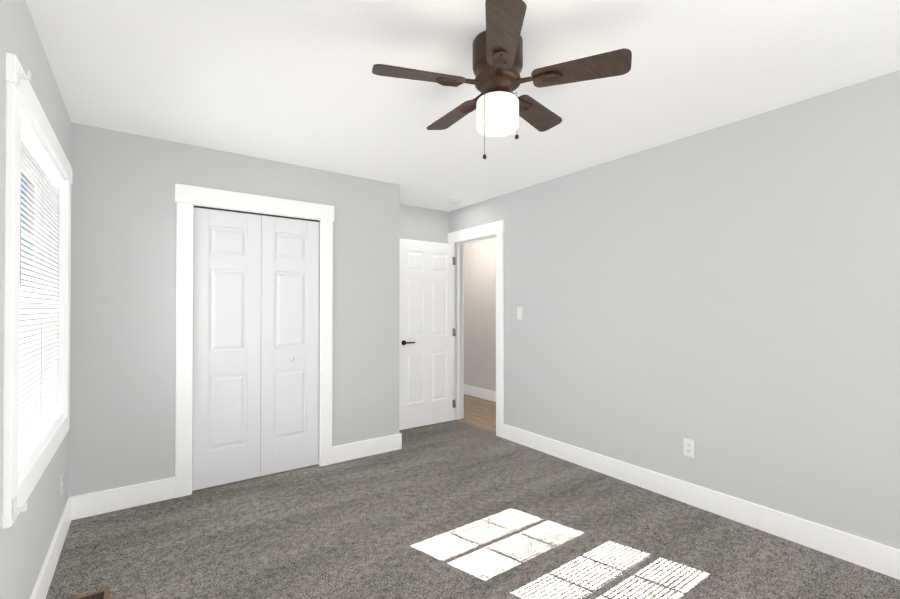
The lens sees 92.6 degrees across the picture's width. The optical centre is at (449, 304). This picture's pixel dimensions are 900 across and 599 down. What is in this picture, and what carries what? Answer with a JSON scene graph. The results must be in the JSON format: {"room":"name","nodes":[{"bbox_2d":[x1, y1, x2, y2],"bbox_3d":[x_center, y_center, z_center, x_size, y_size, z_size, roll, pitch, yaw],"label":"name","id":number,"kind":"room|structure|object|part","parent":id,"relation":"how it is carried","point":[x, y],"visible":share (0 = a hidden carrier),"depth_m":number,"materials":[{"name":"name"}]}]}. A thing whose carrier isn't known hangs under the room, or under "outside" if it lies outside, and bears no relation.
{"room":"empty bedroom","nodes":[
{"label":"empty bedroom","id":0,"kind":"room"},
{"bbox_2d":[0,0,70,598],"bbox_3d":[-1.237,0.082,0.985,0.150,2.440,5.480,0,-1,-36],"label":"wall","id":1,"kind":"structure","parent":0,"point":[26,537],"depth_m":1.66,"materials":[{"name":"grey paint"}]},
{"bbox_2d":[2,53,72,528],"bbox_3d":[-1.875,-0.042,1.894,0.174,1.517,1.400,0,-1,-36],"label":"window","id":2,"kind":"structure","parent":1,"relation":"in","point":[28,455],"depth_m":1.58,"materials":[{"name":"white"}]},
{"bbox_2d":[14,62,30,520],"bbox_3d":[-1.400,-0.046,1.408,0.030,1.487,0.022,0,-1,-36],"label":"brackets","id":3,"kind":"object","parent":2,"relation":"attached to","point":[20,75],"visible":0.98,"depth_m":1.40,"materials":[{"name":"white plastic"}]},
{"bbox_3d":[-1.917,-0.042,1.864,0.034,1.217,1.080,0,-1,-36],"label":"glass","id":4,"kind":"part","parent":2,"relation":"part of","materials":[{"name":"glass"}]},
{"bbox_2d":[18,113,63,459],"bbox_3d":[-1.837,-0.059,1.922,0.048,1.261,1.148,0,-1,-36],"label":"window blinds","id":5,"kind":"object","parent":2,"relation":"attached to","point":[39,407],"visible":0.62,"depth_m":1.90,"materials":[{"name":"white plastic"}]},
{"bbox_2d":[30,497,71,598],"bbox_3d":[-0.992,1.230,0.775,0.016,0.140,4.570,0,-1,-36],"label":"baseboard","id":6,"kind":"structure","parent":1,"relation":"attached to","point":[43,581],"depth_m":2.08,"materials":[{"name":"white wood"}]},
{"bbox_2d":[60,472,63,496],"bbox_3d":[-2.146,0.994,2.380,0.008,0.115,0.070,0,-1,-36],"label":"electrical outlet","id":7,"kind":"object","parent":1,"relation":"attached to","point":[61,483],"visible":1,"depth_m":2.35,"materials":[{"name":"white plastic"}]},
{"bbox_2d":[69,122,399,496],"bbox_3d":[-1.433,0.102,3.354,2.295,2.440,0.120,0,-1,-36],"label":"wall","id":8,"kind":"structure","parent":0,"point":[122,426],"depth_m":2.89,"materials":[{"name":"grey paint"}]},
{"bbox_2d":[69,477,174,519],"bbox_3d":[-2.103,1.248,2.781,0.550,0.140,0.016,0,-1,-36],"label":"baseboard","id":9,"kind":"structure","parent":8,"relation":"attached to","point":[100,502],"depth_m":2.77,"materials":[{"name":"white wood"}]},
{"bbox_2d":[175,183,333,497],"bbox_3d":[-1.471,0.303,3.324,0.936,2.038,0.122,0,-1,-36],"label":"door frame","id":10,"kind":"structure","parent":8,"relation":"attached to","point":[319,298],"depth_m":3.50,"materials":[{"name":"white wood"}]},
{"bbox_2d":[192,207,318,490],"bbox_3d":[-1.454,0.312,3.301,0.892,1.996,0.032,0,-1,-36],"label":"closet door","id":11,"kind":"structure","parent":8,"relation":"in","point":[255,330],"depth_m":3.26,"materials":[{"name":"white wood"}]},
{"bbox_2d":[194,205,319,221],"bbox_3d":[-1.457,-0.692,3.313,0.896,0.010,0.052,0,-1,-36],"label":"door track","id":12,"kind":"object","parent":8,"relation":"attached to","point":[255,213],"visible":0.57,"depth_m":3.27,"materials":[{"name":"grey"}]},
{"bbox_2d":[332,433,401,463],"bbox_3d":[-0.717,1.256,3.775,0.661,0.140,0.016,0,-1,-36],"label":"baseboard","id":13,"kind":"structure","parent":8,"relation":"attached to","point":[354,450],"depth_m":3.76,"materials":[{"name":"white wood"}]},
{"bbox_2d":[400,204,448,243],"bbox_3d":[-1.394,0.110,4.170,3.310,2.440,0.120,0,-1,-36],"label":"wall","id":14,"kind":"structure","parent":0,"point":[423,224],"depth_m":4.89,"materials":[{"name":"grey paint"}]},
{"bbox_2d":[26,0,899,211],"bbox_3d":[0.171,-1.172,2.867,4.620,0.100,6.880,0,-1,-36],"label":"ceiling","id":15,"kind":"structure","parent":0,"point":[297,82],"depth_m":2.10,"materials":[{"name":"white paint"}]},
{"bbox_2d":[449,199,460,204],"bbox_3d":[0.054,-1.089,4.556,0.128,0.036,0.128,0,-1,-36],"label":"smoke detector","id":16,"kind":"object","parent":15,"relation":"attached to","point":[454,201],"visible":0.98,"depth_m":4.51,"materials":[{"name":"white plastic"}]},
{"bbox_2d":[372,0,631,158],"bbox_3d":[0.192,-0.865,1.886,1.035,0.531,1.003,0,-1,-36],"label":"ceiling fan","id":17,"kind":"object","parent":15,"relation":"hanging from","point":[499,105],"visible":1,"depth_m":1.77,"materials":[{"name":"brown wood"}]},
{"bbox_3d":[0.205,-0.815,1.855,0.182,0.131,0.182,0,-1,-36],"label":"lamp shade","id":18,"kind":"part","parent":17,"relation":"part of","materials":[{"name":"white glass"}]},
{"bbox_3d":[0.205,-1.005,1.857,0.216,0.252,0.216,0,-1,-36],"label":"motor","id":19,"kind":"part","parent":17,"relation":"part of","materials":[{"name":"brown metal"}]},
{"bbox_2d":[46,420,899,598],"bbox_3d":[0.116,1.360,1.944,3.480,0.100,5.480,0,-1,-36],"label":"floor carpet","id":20,"kind":"object","parent":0,"point":[454,509],"visible":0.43,"depth_m":2.39,"materials":[{"name":"grey carpet"}]},
{"bbox_2d":[71,587,110,598],"bbox_3d":[-1.535,1.306,1.819,0.142,0.006,0.320,0,-1,-36],"label":"air vent register","id":21,"kind":"object","parent":20,"relation":"on","point":[102,593],"visible":1,"depth_m":1.93,"materials":[{"name":"brown metal"}]},
{"bbox_2d":[458,394,495,433],"bbox_3d":[0.695,1.389,5.099,1.140,0.096,3.830,0,-1,-36],"label":"floor","id":22,"kind":"structure","parent":0,"point":[480,413],"depth_m":5.31,"materials":[{"name":"brown wood"}]},
{"bbox_2d":[464,238,495,391],"bbox_3d":[1.109,0.120,5.407,0.120,2.440,3.830,0,-1,-36],"label":"wall","id":23,"kind":"structure","parent":0,"point":[479,314],"depth_m":6.24,"materials":[{"name":"grey paint"}]},
{"bbox_2d":[464,384,495,401],"bbox_3d":[1.089,1.269,5.309,0.016,0.140,3.710,0,-1,-36],"label":"baseboard","id":24,"kind":"structure","parent":23,"relation":"attached to","point":[480,393],"depth_m":6.20,"materials":[{"name":"white wood"}]},
{"bbox_2d":[449,70,899,549],"bbox_3d":[1.518,0.100,3.054,0.120,2.440,5.330,0,-1,-36],"label":"wall","id":25,"kind":"structure","parent":0,"point":[726,297],"depth_m":2.64,"materials":[{"name":"grey paint"}]},
{"bbox_2d":[399,239,455,429],"bbox_3d":[-0.252,0.312,4.754,0.748,2.020,0.135,0,-1,-36],"label":"entry door","id":26,"kind":"structure","parent":25,"relation":"in","point":[427,337],"depth_m":4.73,"materials":[{"name":"white wood"}]},
{"bbox_3d":[-0.482,0.403,4.588,0.182,0.056,0.135,0,-1,-36],"label":"handle","id":27,"kind":"part","parent":26,"relation":"part of","materials":[{"name":"black metal"}]},
{"bbox_2d":[448,220,503,437],"bbox_3d":[0.315,0.245,4.724,0.165,2.179,0.952,0,-1,-36],"label":"door frame","id":28,"kind":"structure","parent":25,"relation":"attached to","point":[492,228],"depth_m":4.54,"materials":[{"name":"white wood"}]},
{"bbox_2d":[517,307,522,319],"bbox_3d":[0.669,0.084,4.125,0.012,0.115,0.070,0,-1,-36],"label":"light switch","id":29,"kind":"object","parent":25,"relation":"attached to","point":[519,312],"visible":1,"depth_m":4.12,"materials":[{"name":"white plastic"}]},
{"bbox_2d":[683,438,694,457],"bbox_3d":[1.582,0.948,2.847,0.008,0.115,0.070,0,-1,-36],"label":"electrical outlet","id":30,"kind":"object","parent":25,"relation":"attached to","point":[689,447],"visible":1,"depth_m":2.84,"materials":[{"name":"white plastic"}]},
{"bbox_2d":[503,424,899,579],"bbox_3d":[1.775,1.246,2.570,0.016,0.140,4.260,0,-1,-36],"label":"baseboard","id":31,"kind":"structure","parent":25,"relation":"attached to","point":[871,555],"depth_m":2.61,"materials":[{"name":"white wood"}]}
]}

